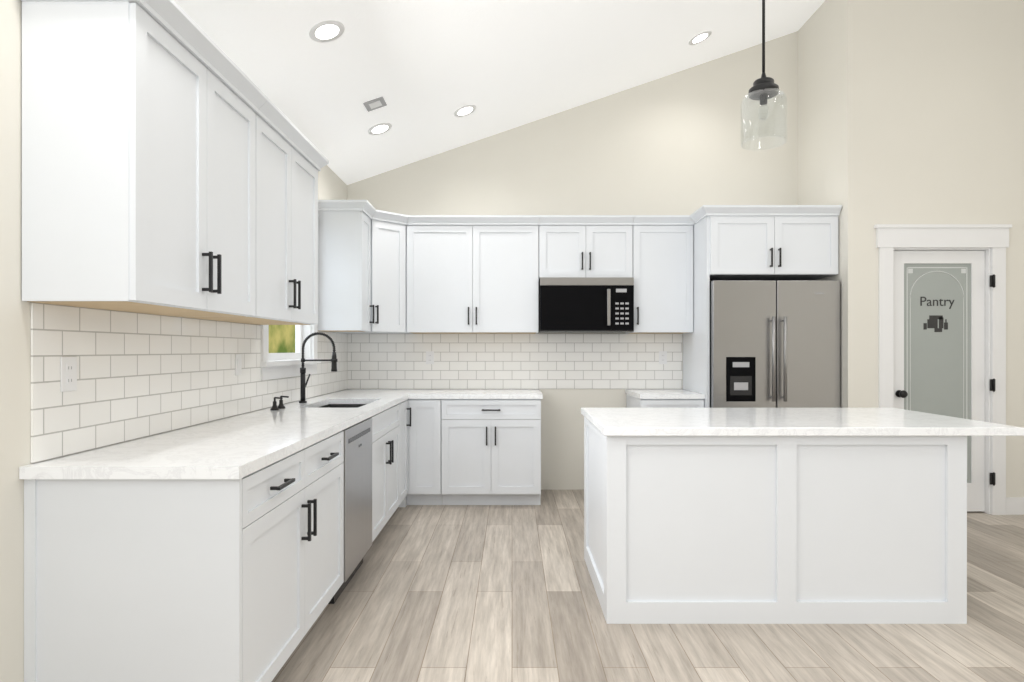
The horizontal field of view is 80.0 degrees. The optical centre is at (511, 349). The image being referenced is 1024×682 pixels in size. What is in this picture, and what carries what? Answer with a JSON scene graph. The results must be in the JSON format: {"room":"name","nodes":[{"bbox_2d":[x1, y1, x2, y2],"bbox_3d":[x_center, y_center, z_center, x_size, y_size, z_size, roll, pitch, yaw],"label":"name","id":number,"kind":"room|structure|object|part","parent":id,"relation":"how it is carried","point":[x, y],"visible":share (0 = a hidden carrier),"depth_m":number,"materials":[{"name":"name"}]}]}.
{"room":"kitchen","nodes":[
{"label":"kitchen","id":0,"kind":"room"},
{"bbox_2d":[0,0,346,681],"bbox_3d":[-1.560,-1.230,1.215,0.120,5.000,8.670,0,0,0],"label":"wall","id":1,"kind":"structure","parent":0,"point":[15,382],"depth_m":1.83,"materials":[{"name":"paint"}]},
{"bbox_2d":[21,0,266,316],"bbox_3d":[-1.298,-0.643,2.276,0.396,0.990,0.928,0,0,0],"label":"upper cabinet","id":2,"kind":"object","parent":1,"relation":"attached to","point":[138,156],"visible":1,"depth_m":1.87,"materials":[{"name":"white wood"}]},
{"bbox_2d":[31,302,347,462],"bbox_3d":[-1.496,0.102,3.724,0.007,0.501,3.649,0,0,0],"label":"tile","id":3,"kind":"structure","parent":1,"relation":"attached to","point":[140,375],"depth_m":2.46,"materials":[{"name":"white tile"}]},
{"bbox_2d":[60,356,76,391],"bbox_3d":[-1.488,0.080,2.050,0.007,0.116,0.072,0,0,0],"label":"electrical outlet","id":4,"kind":"object","parent":3,"relation":"attached to","point":[68,373],"visible":1,"depth_m":2.04,"materials":[{"name":"white plastic"}]},
{"bbox_2d":[235,354,241,375],"bbox_3d":[-1.488,0.080,3.320,0.008,0.116,0.072,0,0,0],"label":"light switch","id":5,"kind":"object","parent":3,"relation":"attached to","point":[238,364],"visible":1,"depth_m":3.31,"materials":[{"name":"white plastic"}]},
{"bbox_2d":[185,97,328,324],"bbox_3d":[-1.298,-0.643,3.206,0.396,0.990,0.928,0,0,0],"label":"upper cabinet","id":6,"kind":"object","parent":1,"relation":"attached to","point":[292,160],"visible":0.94,"depth_m":3.11,"materials":[{"name":"white wood"}]},
{"bbox_2d":[260,324,320,379],"bbox_3d":[-1.535,-0.422,4.130,0.160,1.205,1.030,0,0,0],"label":"window","id":7,"kind":"structure","parent":1,"relation":"in","point":[277,365],"depth_m":4.15,"materials":[{"name":"white wood"}]},
{"bbox_2d":[317,200,375,331],"bbox_3d":[-1.298,-0.643,4.794,0.396,0.990,0.348,0,0,0],"label":"upper cabinet","id":8,"kind":"object","parent":1,"relation":"attached to","point":[344,266],"visible":0.85,"depth_m":4.67,"materials":[{"name":"white wood"}]},
{"bbox_2d":[174,0,824,184],"bbox_3d":[1.500,-2.616,1.275,6.240,2.314,8.790,0,0,0],"label":"ceiling","id":9,"kind":"structure","parent":0,"point":[426,69],"depth_m":4.17,"materials":[{"name":"white paint"}]},
{"bbox_2d":[309,20,344,42],"bbox_3d":[-0.974,-1.677,3.215,0.190,0.004,0.190,-19,0,0],"label":"recessed light","id":10,"kind":"object","parent":9,"relation":"in","point":[323,31],"visible":1,"depth_m":3.21,"materials":[{"name":"white plastic"}]},
{"bbox_2d":[363,96,386,111],"bbox_3d":[-0.939,-1.687,4.190,0.140,0.008,0.140,-19,0,0],"label":"ceiling vent","id":11,"kind":"object","parent":9,"relation":"in","point":[376,103],"visible":1,"depth_m":4.18,"materials":[{"name":"white metal"}]},
{"bbox_2d":[368,123,391,134],"bbox_3d":[-0.997,-1.669,4.610,0.190,0.004,0.190,-19,0,0],"label":"recessed light","id":12,"kind":"object","parent":9,"relation":"in","point":[378,129],"visible":1,"depth_m":4.60,"materials":[{"name":"white plastic"}]},
{"bbox_2d":[454,105,475,116],"bbox_3d":[-0.369,-1.884,4.810,0.190,0.004,0.190,-19,0,0],"label":"recessed light","id":13,"kind":"object","parent":9,"relation":"in","point":[466,110],"visible":1,"depth_m":4.80,"materials":[{"name":"white plastic"}]},
{"bbox_2d":[689,31,711,44],"bbox_3d":[1.528,-2.532,4.955,0.190,0.004,0.190,-19,0,0],"label":"recessed light","id":14,"kind":"object","parent":9,"relation":"in","point":[701,37],"visible":1,"depth_m":4.95,"materials":[{"name":"white plastic"}]},
{"bbox_2d":[740,0,786,150],"bbox_3d":[1.340,-1.784,3.250,0.232,1.370,0.232,0,0,0],"label":"pendant light","id":15,"kind":"object","parent":9,"relation":"hanging from","point":[763,89],"visible":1,"depth_m":3.24,"materials":[{"name":"clear glass"}]},
{"bbox_2d":[347,31,797,489],"bbox_3d":[1.500,-1.230,5.610,6.240,5.000,0.120,0,0,0],"label":"wall","id":16,"kind":"structure","parent":0,"point":[669,145],"depth_m":5.55,"materials":[{"name":"paint"}]},
{"bbox_2d":[337,210,412,333],"bbox_3d":[-1.186,-0.644,5.243,0.620,0.988,0.605,0,0,0],"label":"upper cabinet","id":17,"kind":"object","parent":16,"relation":"attached to","point":[389,266],"visible":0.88,"depth_m":5.09,"materials":[{"name":"white wood"}]},
{"bbox_2d":[407,215,538,333],"bbox_3d":[-0.336,-0.643,5.348,1.128,0.990,0.396,0,0,0],"label":"upper cabinet","id":18,"kind":"object","parent":16,"relation":"attached to","point":[472,274],"visible":0.98,"depth_m":5.21,"materials":[{"name":"white wood"}]},
{"bbox_2d":[348,334,681,388],"bbox_3d":[0.029,0.102,5.545,3.039,0.501,0.007,0,0,0],"label":"tile","id":19,"kind":"structure","parent":16,"relation":"attached to","point":[526,361],"depth_m":5.54,"materials":[{"name":"white tile"}]},
{"bbox_2d":[426,351,433,363],"bbox_3d":[-0.745,0.070,5.538,0.072,0.116,0.007,0,0,0],"label":"electrical outlet","id":20,"kind":"object","parent":19,"relation":"attached to","point":[429,357],"visible":1,"depth_m":5.54,"materials":[{"name":"white plastic"}]},
{"bbox_2d":[659,351,666,363],"bbox_3d":[1.370,0.070,5.538,0.072,0.116,0.007,0,0,0],"label":"electrical outlet","id":21,"kind":"object","parent":19,"relation":"attached to","point":[662,357],"visible":1,"depth_m":5.54,"materials":[{"name":"white plastic"}]},
{"bbox_2d":[539,215,633,278],"bbox_3d":[0.630,-0.876,5.348,0.800,0.523,0.396,0,0,0],"label":"upper cabinet","id":22,"kind":"object","parent":16,"relation":"attached to","point":[585,245],"visible":0.85,"depth_m":5.20,"materials":[{"name":"white wood"}]},
{"bbox_2d":[539,277,633,332],"bbox_3d":[0.630,-0.383,5.318,0.788,0.455,0.456,0,0,0],"label":"microwave","id":23,"kind":"object","parent":22,"relation":"attached to","point":[586,304],"visible":1,"depth_m":5.13,"materials":[{"name":"plastic"}]},
{"bbox_2d":[626,215,693,333],"bbox_3d":[1.290,-0.643,5.348,0.516,0.990,0.396,0,0,0],"label":"upper cabinet","id":24,"kind":"object","parent":16,"relation":"attached to","point":[663,269],"visible":0.9,"depth_m":5.21,"materials":[{"name":"white wood"}]},
{"bbox_2d":[272,490,1023,681],"bbox_3d":[1.500,1.300,1.275,6.240,0.060,8.790,0,0,0],"label":"floor","id":25,"kind":"structure","parent":0,"point":[468,593],"depth_m":2.77,"materials":[{"name":"brown wood"}]},
{"bbox_2d":[24,431,343,681],"bbox_3d":[-1.151,0.833,2.461,0.695,0.875,1.174,0,0,0],"label":"base cabinet","id":26,"kind":"object","parent":25,"relation":"on","point":[184,580],"visible":0.98,"depth_m":1.88,"materials":[{"name":"white wood"}]},
{"bbox_2d":[19,389,410,478],"bbox_3d":[-1.164,0.465,3.701,0.668,0.219,3.693,0,0,0],"label":"countertop","id":27,"kind":"structure","parent":26,"relation":"on","point":[240,446],"depth_m":2.29,"materials":[{"name":"stone"}]},
{"bbox_2d":[270,397,282,409],"bbox_3d":[-1.389,0.315,3.600,0.069,0.078,0.048,0,0,0],"label":"soap pump","id":28,"kind":"object","parent":27,"relation":"on","point":[274,407],"visible":1,"depth_m":3.59,"materials":[{"name":"black metal"}]},
{"bbox_2d":[278,396,288,408],"bbox_3d":[-1.389,0.315,3.700,0.069,0.078,0.048,0,0,0],"label":"soap pump","id":29,"kind":"object","parent":27,"relation":"on","point":[281,405],"visible":0.85,"depth_m":3.69,"materials":[{"name":"black metal"}]},
{"bbox_2d":[299,332,337,402],"bbox_3d":[-1.302,0.116,4.115,0.257,0.475,0.082,0,0,0],"label":"faucet","id":30,"kind":"object","parent":27,"relation":"on","point":[333,360],"visible":1,"depth_m":4.09,"materials":[{"name":"black metal"}]},
{"bbox_2d":[328,417,371,603],"bbox_3d":[-1.164,0.834,3.350,0.662,0.872,0.596,0,0,0],"label":"dishwasher","id":31,"kind":"object","parent":25,"relation":"on","point":[357,491],"visible":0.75,"depth_m":3.29,"materials":[{"name":"metal"}]},
{"bbox_2d":[372,404,399,541],"bbox_3d":[-1.149,0.833,4.106,0.691,0.875,0.908,0,0,0],"label":"base cabinet","id":32,"kind":"object","parent":25,"relation":"on","point":[385,463],"visible":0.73,"depth_m":4.05,"materials":[{"name":"white wood"}]},
{"bbox_2d":[398,495,406,506],"bbox_3d":[-1.178,0.833,5.237,0.634,0.875,0.615,0,0,0],"label":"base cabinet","id":33,"kind":"object","parent":25,"relation":"on","point":[403,503],"visible":0.07,"depth_m":4.93,"materials":[{"name":"white wood"}]},
{"bbox_2d":[399,400,410,503],"bbox_3d":[-1.149,0.833,4.745,0.691,0.875,0.367,0,0,0],"label":"base cabinet","id":34,"kind":"object","parent":25,"relation":"on","point":[403,448],"visible":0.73,"depth_m":4.77,"materials":[{"name":"white wood"}]},
{"bbox_2d":[407,399,441,504],"bbox_3d":[-0.716,0.833,5.228,0.287,0.875,0.635,0,0,0],"label":"base cabinet","id":35,"kind":"object","parent":25,"relation":"on","point":[424,458],"visible":0.77,"depth_m":4.91,"materials":[{"name":"white wood"}]},
{"bbox_2d":[441,399,540,504],"bbox_3d":[-0.168,0.833,5.210,0.804,0.875,0.671,0,0,0],"label":"base cabinet","id":36,"kind":"object","parent":25,"relation":"on","point":[490,451],"visible":0.98,"depth_m":4.92,"materials":[{"name":"white wood"}]},
{"bbox_2d":[411,389,542,398],"bbox_3d":[-0.281,0.374,5.216,1.054,0.038,0.663,0,0,0],"label":"countertop","id":37,"kind":"structure","parent":36,"relation":"on","point":[415,393],"depth_m":4.90,"materials":[{"name":"stone"}]},
{"bbox_2d":[626,394,703,407],"bbox_3d":[1.294,0.833,5.210,0.508,0.875,0.671,0,0,0],"label":"base cabinet","id":38,"kind":"object","parent":25,"relation":"on","point":[633,402],"visible":0.06,"depth_m":4.92,"materials":[{"name":"white wood"}]},
{"bbox_2d":[625,389,704,398],"bbox_3d":[1.288,0.374,5.224,0.521,0.038,0.648,0,0,0],"label":"countertop","id":39,"kind":"structure","parent":38,"relation":"on","point":[662,394],"depth_m":4.98,"materials":[{"name":"stone"}]},
{"bbox_2d":[683,205,841,407],"bbox_3d":[2.047,0.066,5.168,1.090,2.408,0.756,0,0,0],"label":"cabinet","id":40,"kind":"object","parent":25,"relation":"on","point":[765,242],"visible":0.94,"depth_m":4.85,"materials":[{"name":"white wood"}]},
{"bbox_2d":[710,280,839,407],"bbox_3d":[2.083,0.360,5.119,1.005,1.820,0.763,0,0,0],"label":"fridge","id":41,"kind":"object","parent":25,"relation":"on","point":[774,344],"visible":0.6,"depth_m":4.80,"materials":[{"name":"metal"}]},
{"bbox_2d":[584,417,966,623],"bbox_3d":[1.275,0.833,3.275,1.670,0.875,0.890,0,0,0],"label":"kitchen island","id":42,"kind":"object","parent":25,"relation":"on","point":[775,529],"visible":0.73,"depth_m":2.85,"materials":[{"name":"white wood"}]},
{"bbox_2d":[581,408,1023,435],"bbox_3d":[1.385,0.374,3.275,1.920,0.038,0.970,0,0,0],"label":"island countertop","id":43,"kind":"structure","parent":42,"relation":"on","point":[752,422],"depth_m":2.96,"materials":[{"name":"stone"}]},
{"bbox_2d":[798,0,837,279],"bbox_3d":[2.660,-1.230,5.210,0.120,5.000,0.680,0,0,0],"label":"wall","id":44,"kind":"structure","parent":0,"point":[818,37],"depth_m":5.16,"materials":[{"name":"paint"}]},
{"bbox_2d":[838,0,1023,496],"bbox_3d":[3.550,-1.230,4.780,1.900,5.000,0.120,0,0,0],"label":"wall","id":45,"kind":"structure","parent":0,"point":[910,111],"depth_m":4.72,"materials":[{"name":"paint"}]},
{"bbox_2d":[874,224,1011,514],"bbox_3d":[3.320,0.152,4.762,1.040,2.235,0.156,0,0,0],"label":"door frame","id":46,"kind":"structure","parent":45,"relation":"attached to","point":[991,241],"depth_m":4.70,"materials":[{"name":"white wood"}]},
{"bbox_2d":[894,251,994,510],"bbox_3d":[3.336,0.241,4.737,0.761,2.033,0.115,0,0,0],"label":"pantry door","id":47,"kind":"structure","parent":45,"relation":"in","point":[939,359],"depth_m":4.77,"materials":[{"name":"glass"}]},
{"bbox_2d":[920,297,953,308],"bbox_3d":[3.324,-0.369,4.765,0.266,0.096,0.002,0,0,0],"label":"door sign","id":48,"kind":"object","parent":47,"relation":"attached to","point":[940,300],"visible":1,"depth_m":4.76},
{"bbox_3d":[3.699,0.230,4.691,0.035,1.620,0.021,0,0,0],"label":"pantry door hinge","id":49,"kind":"part","parent":47,"relation":"part of","materials":[{"name":"black metal"}]},
{"bbox_2d":[1006,497,1023,514],"bbox_3d":[4.135,1.205,4.712,0.650,0.130,0.014,0,0,0],"label":"baseboard","id":50,"kind":"structure","parent":45,"relation":"attached to","point":[1014,505],"depth_m":4.70,"materials":[{"name":"white wood"}]},
{"label":"outside","id":51,"kind":"structure","parent":0,"visible":0},
{"bbox_2d":[269,325,294,352],"bbox_3d":[-2.250,0.960,7.000,1.100,2.620,12.000,0,0,0],"label":"garden","id":52,"kind":"object","parent":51,"point":[281,338],"depth_m":7.29,"materials":[{"name":"green plant"}]}
]}

